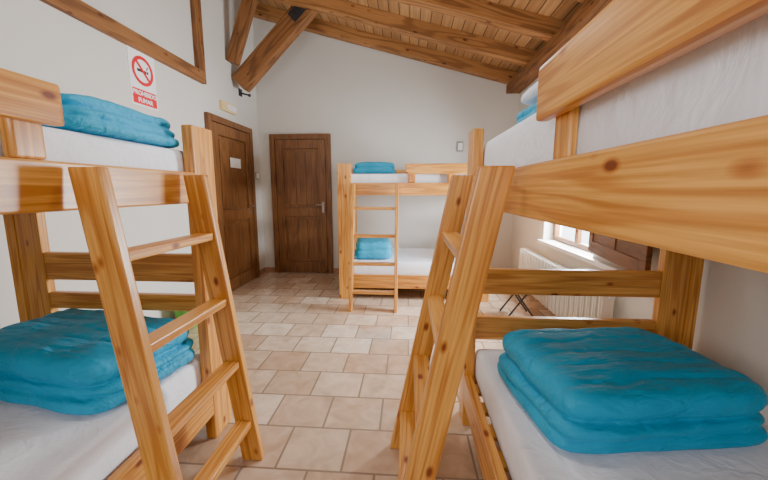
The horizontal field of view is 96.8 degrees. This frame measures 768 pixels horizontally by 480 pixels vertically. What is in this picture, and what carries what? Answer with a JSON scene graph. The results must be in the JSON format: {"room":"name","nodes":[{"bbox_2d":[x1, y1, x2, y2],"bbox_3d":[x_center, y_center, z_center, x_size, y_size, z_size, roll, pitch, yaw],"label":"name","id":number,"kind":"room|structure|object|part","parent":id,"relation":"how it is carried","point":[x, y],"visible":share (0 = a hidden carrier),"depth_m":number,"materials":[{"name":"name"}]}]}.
{"room":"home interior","nodes":[
{"label":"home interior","id":0,"kind":"room"},
{"bbox_2d":[0,0,264,328],"bbox_3d":[-2.245,-0.880,1.473,0.200,3.875,7.450,1,8,4],"label":"wall","id":1,"kind":"structure","parent":0,"point":[38,40],"depth_m":2.79,"materials":[{"name":"paint"}]},
{"bbox_2d":[39,0,206,83],"bbox_3d":[-2.168,-1.317,0.710,0.050,0.120,6.080,1,8,4],"label":"beam","id":2,"kind":"structure","parent":1,"relation":"attached to","point":[79,10],"depth_m":2.63,"materials":[{"name":"brown wood"}]},
{"bbox_2d":[126,45,157,110],"bbox_3d":[-2.038,-1.353,2.888,0.010,0.440,0.290,1,8,4],"label":"no smoking sign","id":3,"kind":"object","parent":1,"relation":"attached to","point":[141,68],"visible":1,"depth_m":2.87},
{"bbox_2d":[190,0,205,72],"bbox_3d":[-1.961,-2.389,3.557,0.050,1.175,0.120,1,8,4],"label":"beam","id":4,"kind":"structure","parent":1,"relation":"attached to","point":[195,5],"depth_m":3.56,"materials":[{"name":"brown wood"}]},
{"bbox_2d":[172,267,265,318],"bbox_3d":[-2.140,1.004,1.736,0.012,0.070,7.438,1,8,4],"label":"baseboard","id":5,"kind":"structure","parent":1,"relation":"attached to","point":[262,270],"depth_m":5.29,"materials":[{"name":"tile"}]},
{"bbox_2d":[219,100,236,114],"bbox_3d":[-1.923,-1.635,4.222,0.050,0.110,0.340,1,8,4],"label":"emergency light","id":6,"kind":"object","parent":1,"relation":"attached to","point":[227,107],"visible":1,"depth_m":4.17,"materials":[{"name":"beige plastic"}]},
{"bbox_2d":[227,104,236,113],"bbox_3d":[-1.900,-1.640,4.260,0.010,0.070,0.220,1,8,4],"label":"diffuser","id":7,"kind":"object","parent":6,"relation":"attached to","point":[231,109],"depth_m":4.26,"materials":[{"name":"white plastic"}]},
{"bbox_2d":[204,112,259,290],"bbox_3d":[-1.901,-0.432,4.427,0.086,2.130,1.080,1,8,4],"label":"door","id":8,"kind":"structure","parent":1,"relation":"in","point":[232,142],"depth_m":4.42,"materials":[{"name":"brown wood"}]},
{"bbox_3d":[-1.928,-0.839,4.370,0.023,0.882,0.684,1,8,4],"label":"panel","id":9,"kind":"part","parent":8,"relation":"part of","materials":[{"name":"brown wood"}]},
{"bbox_3d":[-1.928,0.096,4.506,0.023,0.719,0.684,1,8,4],"label":"panel","id":10,"kind":"part","parent":8,"relation":"part of","materials":[{"name":"brown wood"}]},
{"bbox_2d":[225,0,257,65],"bbox_3d":[-1.727,-2.601,4.158,0.438,0.866,0.110,1,8,4],"label":"beam","id":11,"kind":"structure","parent":1,"relation":"attached to","point":[247,8],"depth_m":4.13,"materials":[{"name":"brown wood"}]},
{"bbox_2d":[238,88,250,96],"bbox_3d":[-1.849,-1.958,4.544,0.145,0.104,0.080,1,8,4],"label":"bolt","id":12,"kind":"object","parent":1,"relation":"attached to","point":[239,89],"visible":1,"depth_m":4.54,"materials":[{"name":"metal"}]},
{"bbox_2d":[231,6,317,92],"bbox_3d":[-1.283,-2.547,4.276,1.290,1.273,0.160,1,8,4],"label":"beam","id":13,"kind":"structure","parent":1,"relation":"attached to","point":[286,30],"depth_m":4.25,"materials":[{"name":"brown wood"}]},
{"bbox_2d":[287,6,305,21],"bbox_3d":[-0.985,-2.840,4.118,0.378,0.368,0.024,1,8,4],"label":"strap","id":14,"kind":"object","parent":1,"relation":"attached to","point":[295,12],"visible":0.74,"depth_m":4.14,"materials":[{"name":"black metal"}]},
{"bbox_2d":[272,0,538,66],"bbox_3d":[-0.046,-2.612,4.038,3.836,1.179,0.130,1,8,4],"label":"beam","id":15,"kind":"structure","parent":1,"relation":"attached to","point":[392,22],"depth_m":3.97,"materials":[{"name":"brown wood"}]},
{"bbox_2d":[391,0,566,40],"bbox_3d":[-0.095,-2.510,3.347,3.836,1.179,0.130,1,8,4],"label":"beam","id":16,"kind":"structure","parent":1,"relation":"attached to","point":[484,12],"depth_m":3.26,"materials":[{"name":"brown wood"}]},
{"bbox_2d":[177,272,555,479],"bbox_3d":[-0.250,1.106,1.623,4.200,0.100,7.850,1,8,4],"label":"floor","id":17,"kind":"structure","parent":0,"point":[327,379],"depth_m":2.37,"materials":[{"name":"tile"}]},
{"bbox_2d":[0,68,263,479],"bbox_3d":[-1.358,0.379,0.810,1.447,1.575,2.100,1,8,4],"label":"bunk bed","id":18,"kind":"object","parent":17,"relation":"on","point":[31,186],"visible":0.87,"depth_m":1.27,"materials":[{"name":"brown wood"}]},
{"bbox_3d":[-1.913,0.224,1.865,0.190,1.575,0.050,1,8,4],"label":"post","id":19,"kind":"part","parent":18,"relation":"part of","materials":[{"name":"brown wood"}]},
{"bbox_3d":[-0.951,-0.289,0.375,0.034,0.113,1.168,1,8,4],"label":"guard rail","id":20,"kind":"part","parent":18,"relation":"part of","materials":[{"name":"brown wood"}]},
{"bbox_2d":[0,126,184,171],"bbox_3d":[-1.506,-0.215,0.733,1.033,0.160,1.981,1,8,4],"label":"mattress","id":21,"kind":"object","parent":18,"relation":"on","point":[61,145],"visible":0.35,"depth_m":1.17,"materials":[{"name":"white fabric"}]},
{"bbox_2d":[42,93,178,147],"bbox_3d":[-1.254,-0.460,1.340,0.642,0.145,0.597,0,8,1],"label":"duvet","id":22,"kind":"object","parent":21,"relation":"on","point":[85,114],"visible":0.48,"depth_m":1.21,"materials":[{"name":"teal fabric"}]},
{"bbox_3d":[-0.953,-0.114,0.709,0.042,0.140,1.780,1,8,4],"label":"rail","id":23,"kind":"part","parent":18,"relation":"part of","materials":[{"name":"brown wood"}]},
{"bbox_2d":[0,353,201,479],"bbox_3d":[-1.506,0.812,0.884,1.033,0.185,1.981,1,8,4],"label":"mattress","id":24,"kind":"object","parent":18,"relation":"on","point":[37,443],"visible":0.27,"depth_m":1.20,"materials":[{"name":"white fabric"}]},
{"bbox_2d":[0,308,194,414],"bbox_3d":[-1.392,0.498,1.560,0.870,0.233,0.540,2,9,12],"label":"duvet","id":25,"kind":"object","parent":24,"relation":"on","point":[64,362],"visible":0.78,"depth_m":1.33,"materials":[{"name":"teal fabric"}]},
{"bbox_3d":[-0.953,0.945,0.864,0.042,0.160,1.780,1,8,4],"label":"rail","id":26,"kind":"part","parent":18,"relation":"part of","materials":[{"name":"brown wood"}]},
{"bbox_3d":[-0.892,0.243,1.740,0.055,1.575,0.160,1,8,4],"label":"post","id":27,"kind":"part","parent":18,"relation":"part of","materials":[{"name":"brown wood"}]},
{"bbox_2d":[174,311,197,327],"bbox_3d":[-1.868,0.681,3.251,0.260,0.269,0.260,1,8,4],"label":"waste bin","id":28,"kind":"object","parent":17,"relation":"on","point":[177,313],"visible":0.06,"depth_m":3.14,"materials":[{"name":"green plastic"}]},
{"bbox_2d":[337,163,488,312],"bbox_3d":[0.364,-0.123,4.234,1.740,1.575,1.577,1,8,4],"label":"bunk bed","id":29,"kind":"object","parent":17,"relation":"on","point":[347,192],"visible":0.6,"depth_m":3.82,"materials":[{"name":"brown wood"}]},
{"bbox_3d":[-0.450,-0.083,3.958,0.155,1.575,0.055,1,8,4],"label":"post","id":30,"kind":"part","parent":29,"relation":"part of","materials":[{"name":"brown wood"}]},
{"bbox_3d":[-0.431,-0.232,4.976,0.050,1.575,0.190,1,8,4],"label":"post","id":31,"kind":"part","parent":29,"relation":"part of","materials":[{"name":"brown wood"}]},
{"bbox_3d":[0.340,-0.571,3.824,1.430,0.140,0.042,1,8,4],"label":"rail","id":32,"kind":"part","parent":29,"relation":"part of","materials":[{"name":"brown wood"}]},
{"bbox_3d":[0.417,-0.949,4.890,1.640,0.110,0.035,1,8,4],"label":"guard rail","id":33,"kind":"part","parent":29,"relation":"part of","materials":[{"name":"brown wood"}]},
{"bbox_3d":[0.340,0.488,3.980,1.430,0.160,0.042,1,8,4],"label":"rail","id":34,"kind":"part","parent":29,"relation":"part of","materials":[{"name":"brown wood"}]},
{"bbox_2d":[354,248,455,274],"bbox_3d":[0.379,0.281,4.508,1.621,0.185,1.033,1,8,4],"label":"mattress","id":35,"kind":"object","parent":29,"relation":"on","point":[411,261],"visible":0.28,"depth_m":4.04,"materials":[{"name":"white fabric"}]},
{"bbox_2d":[355,238,391,258],"bbox_3d":[-0.130,0.083,4.399,0.480,0.229,0.619,0,8,-1],"label":"duvet","id":36,"kind":"object","parent":35,"relation":"on","point":[366,248],"visible":0.85,"depth_m":4.12,"materials":[{"name":"teal fabric"}]},
{"bbox_2d":[351,174,466,182],"bbox_3d":[0.378,-0.746,4.357,1.620,0.160,1.033,1,8,4],"label":"mattress","id":37,"kind":"object","parent":29,"relation":"on","point":[355,178],"visible":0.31,"depth_m":3.86,"materials":[{"name":"white fabric"}]},
{"bbox_2d":[353,162,395,173],"bbox_3d":[-0.109,-0.889,4.254,0.513,0.148,0.562,1,8,4],"label":"duvet","id":38,"kind":"object","parent":37,"relation":"on","point":[361,167],"visible":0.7,"depth_m":4.00,"materials":[{"name":"teal fabric"}]},
{"bbox_3d":[0.644,-0.783,3.748,0.813,0.113,0.034,1,8,4],"label":"guard rail","id":39,"kind":"part","parent":29,"relation":"part of","materials":[{"name":"brown wood"}]},
{"bbox_3d":[1.131,-0.067,3.849,0.155,1.575,0.055,1,8,4],"label":"post","id":40,"kind":"part","parent":29,"relation":"part of","materials":[{"name":"brown wood"}]},
{"bbox_2d":[499,295,532,315],"bbox_3d":[1.367,0.569,3.482,0.320,0.425,0.300,1,8,4],"label":"folding stool","id":41,"kind":"object","parent":17,"relation":"on","point":[520,299],"visible":0.17,"depth_m":3.38,"materials":[{"name":"metal"}]},
{"bbox_3d":[1.376,0.561,3.602,0.295,0.405,0.018,1,8,4],"label":"leg","id":42,"kind":"part","parent":41,"relation":"part of","materials":[{"name":"metal"}]},
{"bbox_3d":[1.359,0.596,3.365,0.295,0.405,0.018,1,8,4],"label":"leg","id":43,"kind":"part","parent":41,"relation":"part of","materials":[{"name":"metal"}]},
{"bbox_3d":[1.376,0.561,3.602,0.295,0.405,0.018,1,8,4],"label":"leg","id":44,"kind":"part","parent":41,"relation":"part of","materials":[{"name":"metal"}]},
{"bbox_3d":[1.359,0.596,3.365,0.295,0.405,0.018,1,8,4],"label":"leg","id":45,"kind":"part","parent":41,"relation":"part of","materials":[{"name":"metal"}]},
{"bbox_2d":[390,0,767,479],"bbox_3d":[0.771,0.377,0.822,1.587,1.575,2.100,1,8,4],"label":"bunk bed","id":46,"kind":"object","parent":17,"relation":"on","point":[694,196],"visible":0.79,"depth_m":0.72,"materials":[{"name":"brown wood"}]},
{"bbox_3d":[0.462,0.231,1.820,0.055,1.575,0.130,1,8,4],"label":"post","id":47,"kind":"part","parent":46,"relation":"part of","materials":[{"name":"brown wood"}]},
{"bbox_3d":[0.387,0.935,0.930,0.042,0.160,1.840,1,8,4],"label":"rail","id":48,"kind":"part","parent":46,"relation":"part of","materials":[{"name":"brown wood"}]},
{"bbox_3d":[0.387,-0.110,0.777,0.042,0.139,1.840,1,8,4],"label":"rail","id":49,"kind":"part","parent":46,"relation":"part of","materials":[{"name":"brown wood"}]},
{"bbox_2d":[474,349,767,479],"bbox_3d":[0.964,0.814,0.872,1.083,0.185,1.981,1,8,4],"label":"mattress","id":50,"kind":"object","parent":46,"relation":"on","point":[527,453],"visible":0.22,"depth_m":1.08,"materials":[{"name":"fabric"}]},
{"bbox_2d":[497,327,767,453],"bbox_3d":[0.902,0.533,1.353,0.772,0.223,0.597,-1,8,-5],"label":"duvet","id":51,"kind":"object","parent":50,"relation":"on","point":[602,390],"visible":1,"depth_m":1.12,"materials":[{"name":"teal fabric"}]},
{"bbox_2d":[483,14,767,167],"bbox_3d":[0.964,-0.240,0.718,1.083,0.215,1.980,1,8,4],"label":"mattress","id":52,"kind":"object","parent":46,"relation":"on","point":[723,80],"visible":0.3,"depth_m":0.48,"materials":[{"name":"white fabric"}]},
{"bbox_2d":[515,103,536,124],"bbox_3d":[0.838,-0.476,1.270,0.610,0.088,0.450,1,8,4],"label":"duvet","id":53,"kind":"object","parent":52,"relation":"on","point":[531,110],"visible":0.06,"depth_m":1.31,"materials":[{"name":"teal fabric"}]},
{"bbox_2d":[521,82,537,105],"bbox_3d":[0.820,-0.565,1.268,0.540,0.085,0.360,1,8,4],"label":"pillow","id":54,"kind":"object","parent":53,"relation":"on","point":[529,97],"visible":0.09,"depth_m":1.32,"materials":[{"name":"white fabric"}]},
{"bbox_3d":[0.354,-0.280,0.335,0.034,0.127,1.008,1,8,4],"label":"guard rail","id":55,"kind":"part","parent":46,"relation":"part of","materials":[{"name":"brown wood"}]},
{"bbox_3d":[1.539,0.236,1.785,0.190,1.575,0.050,1,8,4],"label":"post","id":56,"kind":"part","parent":46,"relation":"part of","materials":[{"name":"brown wood"}]},
{"bbox_2d":[252,17,519,267],"bbox_3d":[0.016,-1.441,5.107,4.200,3.929,0.200,1,8,4],"label":"wall","id":57,"kind":"structure","parent":0,"point":[374,105],"depth_m":4.96,"materials":[{"name":"paint"}]},
{"bbox_2d":[269,133,333,272],"bbox_3d":[-1.251,-0.527,5.183,0.920,2.100,0.086,1,8,4],"label":"door","id":58,"kind":"structure","parent":57,"relation":"in","point":[301,178],"depth_m":5.18,"materials":[{"name":"brown wood"}]},
{"bbox_3d":[-1.249,-0.931,5.152,0.524,0.866,0.023,1,8,4],"label":"panel","id":59,"kind":"part","parent":58,"relation":"part of","materials":[{"name":"brown wood"}]},
{"bbox_3d":[-1.249,-0.011,5.286,0.524,0.705,0.023,1,8,4],"label":"panel","id":60,"kind":"part","parent":58,"relation":"part of","materials":[{"name":"brown wood"}]},
{"bbox_2d":[266,267,338,272],"bbox_3d":[0.009,0.484,5.282,3.800,0.070,0.012,1,8,4],"label":"baseboard","id":61,"kind":"structure","parent":57,"relation":"attached to","point":[268,269],"depth_m":5.40,"materials":[{"name":"tile"}]},
{"bbox_2d":[254,3,518,84],"bbox_3d":[0.003,-2.713,4.729,3.836,1.179,0.130,1,8,4],"label":"beam","id":62,"kind":"structure","parent":57,"relation":"attached to","point":[263,12],"depth_m":4.67,"materials":[{"name":"brown wood"}]},
{"bbox_2d":[457,142,463,151],"bbox_3d":[1.100,-1.349,4.926,0.090,0.140,0.034,1,8,4],"label":"thermostat","id":63,"kind":"object","parent":57,"relation":"attached to","point":[459,144],"visible":1,"depth_m":4.91,"materials":[{"name":"grey plastic"}]},
{"bbox_2d":[258,0,583,71],"bbox_3d":[-0.250,-2.323,1.121,4.200,1.267,7.850,1,8,4],"label":"ceiling","id":64,"kind":"structure","parent":0,"point":[564,10],"depth_m":3.84,"materials":[{"name":"brown wood"}]},
{"bbox_2d":[510,78,767,404],"bbox_3d":[1.745,-0.300,1.277,0.200,2.783,7.450,1,8,4],"label":"wall","id":65,"kind":"structure","parent":0,"point":[731,326],"depth_m":1.70,"materials":[{"name":"paint"}]},
{"bbox_2d":[506,0,612,93],"bbox_3d":[1.551,-1.570,1.104,0.190,0.110,7.450,1,8,4],"label":"beam","id":66,"kind":"structure","parent":65,"relation":"attached to","point":[589,9],"depth_m":3.21,"materials":[{"name":"brown wood"}]},
{"bbox_2d":[519,248,615,317],"bbox_3d":[1.702,0.513,3.359,0.153,0.570,1.920,1,8,4],"label":"radiator","id":67,"kind":"object","parent":65,"relation":"attached to","point":[561,306],"visible":0.43,"depth_m":3.02,"materials":[{"name":"white metal"}]},
{"bbox_2d":[537,224,652,269],"bbox_3d":[1.765,-0.279,2.836,0.280,0.930,2.088,1,8,8],"label":"window","id":68,"kind":"structure","parent":65,"relation":"in","point":[628,255],"depth_m":2.50,"materials":[{"name":"brown wood"}]},
{"bbox_3d":[1.911,-0.364,3.307,0.050,0.880,1.060,1,8,4],"label":"frame","id":69,"kind":"part","parent":68,"relation":"part of","materials":[{"name":"white wood"}]},
{"bbox_3d":[1.725,0.161,2.906,0.055,0.038,2.090,1,8,4],"label":"sill","id":70,"kind":"part","parent":68,"relation":"part of","materials":[{"name":"white ceramic"}]},
{"bbox_2d":[588,232,652,269],"bbox_3d":[1.611,-0.257,2.339,0.030,0.830,0.920,2,9,13],"label":"shutter","id":71,"kind":"object","parent":68,"relation":"attached to","point":[628,255],"depth_m":2.24,"materials":[{"name":"brown wood"}]}
]}

